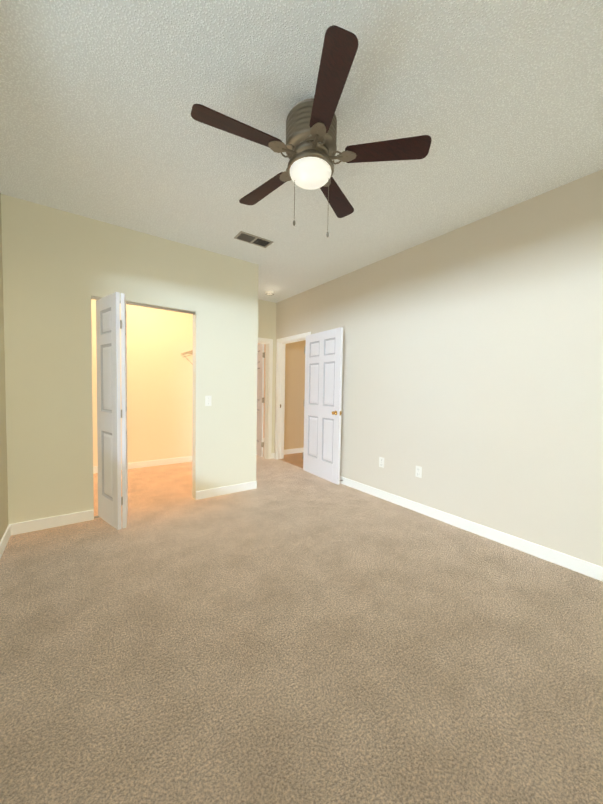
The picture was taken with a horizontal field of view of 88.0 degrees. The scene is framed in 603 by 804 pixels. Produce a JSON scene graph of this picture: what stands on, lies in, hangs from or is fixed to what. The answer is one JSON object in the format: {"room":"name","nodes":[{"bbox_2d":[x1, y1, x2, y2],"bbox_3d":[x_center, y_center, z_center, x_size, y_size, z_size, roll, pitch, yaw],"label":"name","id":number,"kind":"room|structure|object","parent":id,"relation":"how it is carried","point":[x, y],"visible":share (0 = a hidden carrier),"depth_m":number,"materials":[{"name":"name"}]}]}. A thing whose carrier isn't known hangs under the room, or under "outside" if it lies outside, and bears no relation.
{"room":"empty bedroom","nodes":[
{"label":"empty bedroom","id":0,"kind":"room"},
{"bbox_2d":[0,193,8,540],"bbox_3d":[-1.772,-0.216,1.553,0.120,2.740,6.170,-1,3,-36],"label":"wall","id":1,"kind":"structure","parent":0,"point":[4,523],"depth_m":2.43,"materials":[{"name":"paint"}]},
{"bbox_2d":[0,523,15,558],"bbox_3d":[-1.207,1.146,0.910,0.018,0.095,4.104,-1,3,-36],"label":"baseboard","id":2,"kind":"structure","parent":1,"relation":"attached to","point":[11,529],"depth_m":2.45,"materials":[{"name":"white paint"}]},
{"bbox_2d":[1,194,258,523],"bbox_3d":[-1.500,-0.283,3.222,2.268,2.740,0.120,-1,3,-36],"label":"wall","id":3,"kind":"structure","parent":0,"point":[60,268],"depth_m":2.81,"materials":[{"name":"beige paint"}]},
{"bbox_2d":[16,510,93,534],"bbox_3d":[-2.155,1.050,2.741,0.553,0.095,0.018,-1,3,-36],"label":"baseboard","id":4,"kind":"structure","parent":3,"relation":"attached to","point":[61,520],"depth_m":2.73,"materials":[{"name":"white paint"}]},
{"bbox_2d":[91,292,194,529],"bbox_3d":[-1.436,0.068,2.999,0.934,2.057,0.476,-1,3,-36],"label":"bifold closet door","id":5,"kind":"structure","parent":3,"relation":"in","point":[111,401],"depth_m":2.73,"materials":[{"name":"white paint"}]},
{"bbox_2d":[205,396,211,405],"bbox_3d":[-1.036,-0.013,3.482,0.072,0.116,0.022,-1,3,-36],"label":"light switch","id":6,"kind":"object","parent":3,"relation":"attached to","point":[208,399],"visible":1,"depth_m":3.48,"materials":[{"name":"white plastic"}]},
{"bbox_2d":[196,481,255,499],"bbox_3d":[-0.874,1.032,3.664,0.729,0.095,0.018,-1,3,-36],"label":"baseboard","id":7,"kind":"structure","parent":3,"relation":"attached to","point":[202,494],"depth_m":3.64,"materials":[{"name":"white paint"}]},
{"bbox_2d":[91,299,192,466],"bbox_3d":[-2.612,-0.365,4.669,2.148,2.740,0.120,-1,3,-36],"label":"wall","id":8,"kind":"structure","parent":0,"point":[159,389],"depth_m":4.85,"materials":[{"name":"paint"}]},
{"bbox_2d":[93,456,191,472],"bbox_3d":[-2.595,0.959,4.670,2.148,0.095,0.018,-1,3,-36],"label":"baseboard","id":9,"kind":"structure","parent":8,"relation":"attached to","point":[150,463],"depth_m":4.89,"materials":[{"name":"white paint"}]},
{"bbox_2d":[258,343,264,437],"bbox_3d":[-1.131,-0.442,7.046,2.790,2.740,0.120,-1,3,-36],"label":"wall","id":10,"kind":"structure","parent":0,"point":[264,393],"depth_m":7.19,"materials":[{"name":"paint"}]},
{"bbox_2d":[258,299,275,458],"bbox_3d":[-0.925,-0.362,5.267,1.050,2.740,0.120,-1,3,-36],"label":"wall","id":11,"kind":"structure","parent":0,"point":[267,319],"depth_m":5.42,"materials":[{"name":"beige paint"}]},
{"bbox_2d":[256,344,264,456],"bbox_3d":[-0.847,-0.044,5.899,0.163,2.030,0.751,-1,3,-36],"label":"hall door","id":12,"kind":"structure","parent":11,"relation":"in","point":[260,395],"depth_m":5.62,"materials":[{"name":"white paint"}]},
{"bbox_2d":[258,338,272,458],"bbox_3d":[-0.920,-0.043,5.289,0.892,2.101,0.160,-1,3,-36],"label":"door frame","id":13,"kind":"structure","parent":11,"relation":"attached to","point":[268,343],"depth_m":5.47,"materials":[{"name":"white paint"}]},
{"bbox_2d":[279,452,303,467],"bbox_3d":[0.582,1.035,5.499,1.600,0.023,1.680,-1,3,-36],"label":"floor","id":14,"kind":"structure","parent":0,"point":[295,459],"depth_m":5.50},
{"bbox_2d":[284,340,305,449],"bbox_3d":[0.172,-0.384,6.234,1.620,2.740,0.120,-1,3,-36],"label":"wall","id":15,"kind":"structure","parent":0,"point":[294,395],"depth_m":5.96,"materials":[{"name":"paint"}]},
{"bbox_2d":[284,448,303,454],"bbox_3d":[0.139,0.941,6.202,1.500,0.095,0.014,-1,3,-36],"label":"baseboard","id":16,"kind":"structure","parent":15,"relation":"attached to","point":[297,450],"depth_m":5.99,"materials":[{"name":"white paint"}]},
{"bbox_2d":[0,448,602,803],"bbox_3d":[-0.065,1.163,3.453,5.678,0.120,7.740,-1,3,-36],"label":"floor carpet","id":17,"kind":"object","parent":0,"point":[283,632],"visible":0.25,"depth_m":1.46,"materials":[{"name":"beige carpet"}]},
{"bbox_2d":[0,0,602,302],"bbox_3d":[-0.014,-1.694,3.329,5.678,0.120,7.740,-1,3,-36],"label":"ceiling","id":18,"kind":"structure","parent":0,"point":[499,103],"depth_m":1.69,"materials":[{"name":"white paint"}]},
{"bbox_2d":[234,231,272,247],"bbox_3d":[-0.479,-1.627,3.142,0.360,0.012,0.170,-1,3,-36],"label":"ceiling vent","id":19,"kind":"object","parent":18,"relation":"in","point":[252,239],"visible":1,"depth_m":3.13,"materials":[{"name":"white metal"}]},
{"bbox_2d":[265,291,273,295],"bbox_3d":[-0.497,-1.688,4.856,0.140,0.038,0.140,-1,3,-36],"label":"smoke detector","id":20,"kind":"object","parent":18,"relation":"attached to","point":[269,293],"visible":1,"depth_m":4.81,"materials":[{"name":"white plastic"}]},
{"bbox_2d":[191,25,431,236],"bbox_3d":[0.015,-1.237,1.713,1.183,0.650,1.187,-1,3,-36],"label":"ceiling fan","id":21,"kind":"object","parent":18,"relation":"hanging from","point":[309,147],"visible":1,"depth_m":1.60,"materials":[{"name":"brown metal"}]},
{"bbox_2d":[274,169,602,566],"bbox_3d":[1.132,-0.245,3.403,0.120,2.740,5.553,-1,3,-36],"label":"wall","id":22,"kind":"structure","parent":0,"point":[472,373],"depth_m":2.66,"materials":[{"name":"paint"}]},
{"bbox_2d":[275,332,310,458],"bbox_3d":[-0.110,-0.022,5.141,0.160,2.101,0.972,-1,3,-36],"label":"door frame","id":23,"kind":"structure","parent":22,"relation":"attached to","point":[280,394],"depth_m":5.46,"materials":[{"name":"white paint"}]},
{"bbox_2d":[303,327,342,484],"bbox_3d":[0.260,0.042,4.365,0.152,2.030,0.847,-1,3,-36],"label":"bedroom door","id":24,"kind":"structure","parent":22,"relation":"in","point":[323,351],"depth_m":4.30,"materials":[{"name":"white paint"}]},
{"bbox_2d":[379,457,383,467],"bbox_3d":[0.923,0.696,3.602,0.007,0.116,0.072,-1,3,-36],"label":"electrical outlet","id":25,"kind":"object","parent":22,"relation":"attached to","point":[381,461],"visible":1,"depth_m":3.60,"materials":[{"name":"white plastic"}]},
{"bbox_2d":[415,466,421,477],"bbox_3d":[1.204,0.718,3.211,0.007,0.116,0.072,-1,3,-36],"label":"electrical outlet","id":26,"kind":"object","parent":22,"relation":"attached to","point":[418,473],"visible":1,"depth_m":3.21,"materials":[{"name":"white plastic"}]},
{"bbox_2d":[340,476,602,581],"bbox_3d":[1.386,1.103,2.955,0.018,0.095,4.408,-1,3,-36],"label":"baseboard","id":27,"kind":"structure","parent":22,"relation":"attached to","point":[589,569],"depth_m":2.63,"materials":[{"name":"white paint"}]},
{"bbox_3d":[-1.194,-0.339,4.638,0.120,2.740,1.826,-1,3,-36],"label":"wall","id":28,"kind":"structure","parent":0,"visible":0},
{"bbox_2d":[181,350,192,364],"bbox_3d":[-1.340,-0.585,4.464,0.313,0.342,1.640,-1,3,-36],"label":"wire shelf","id":29,"kind":"object","parent":28,"relation":"attached to","point":[189,352],"visible":0.23,"depth_m":4.85,"materials":[{"name":"beige metal"}]}
]}

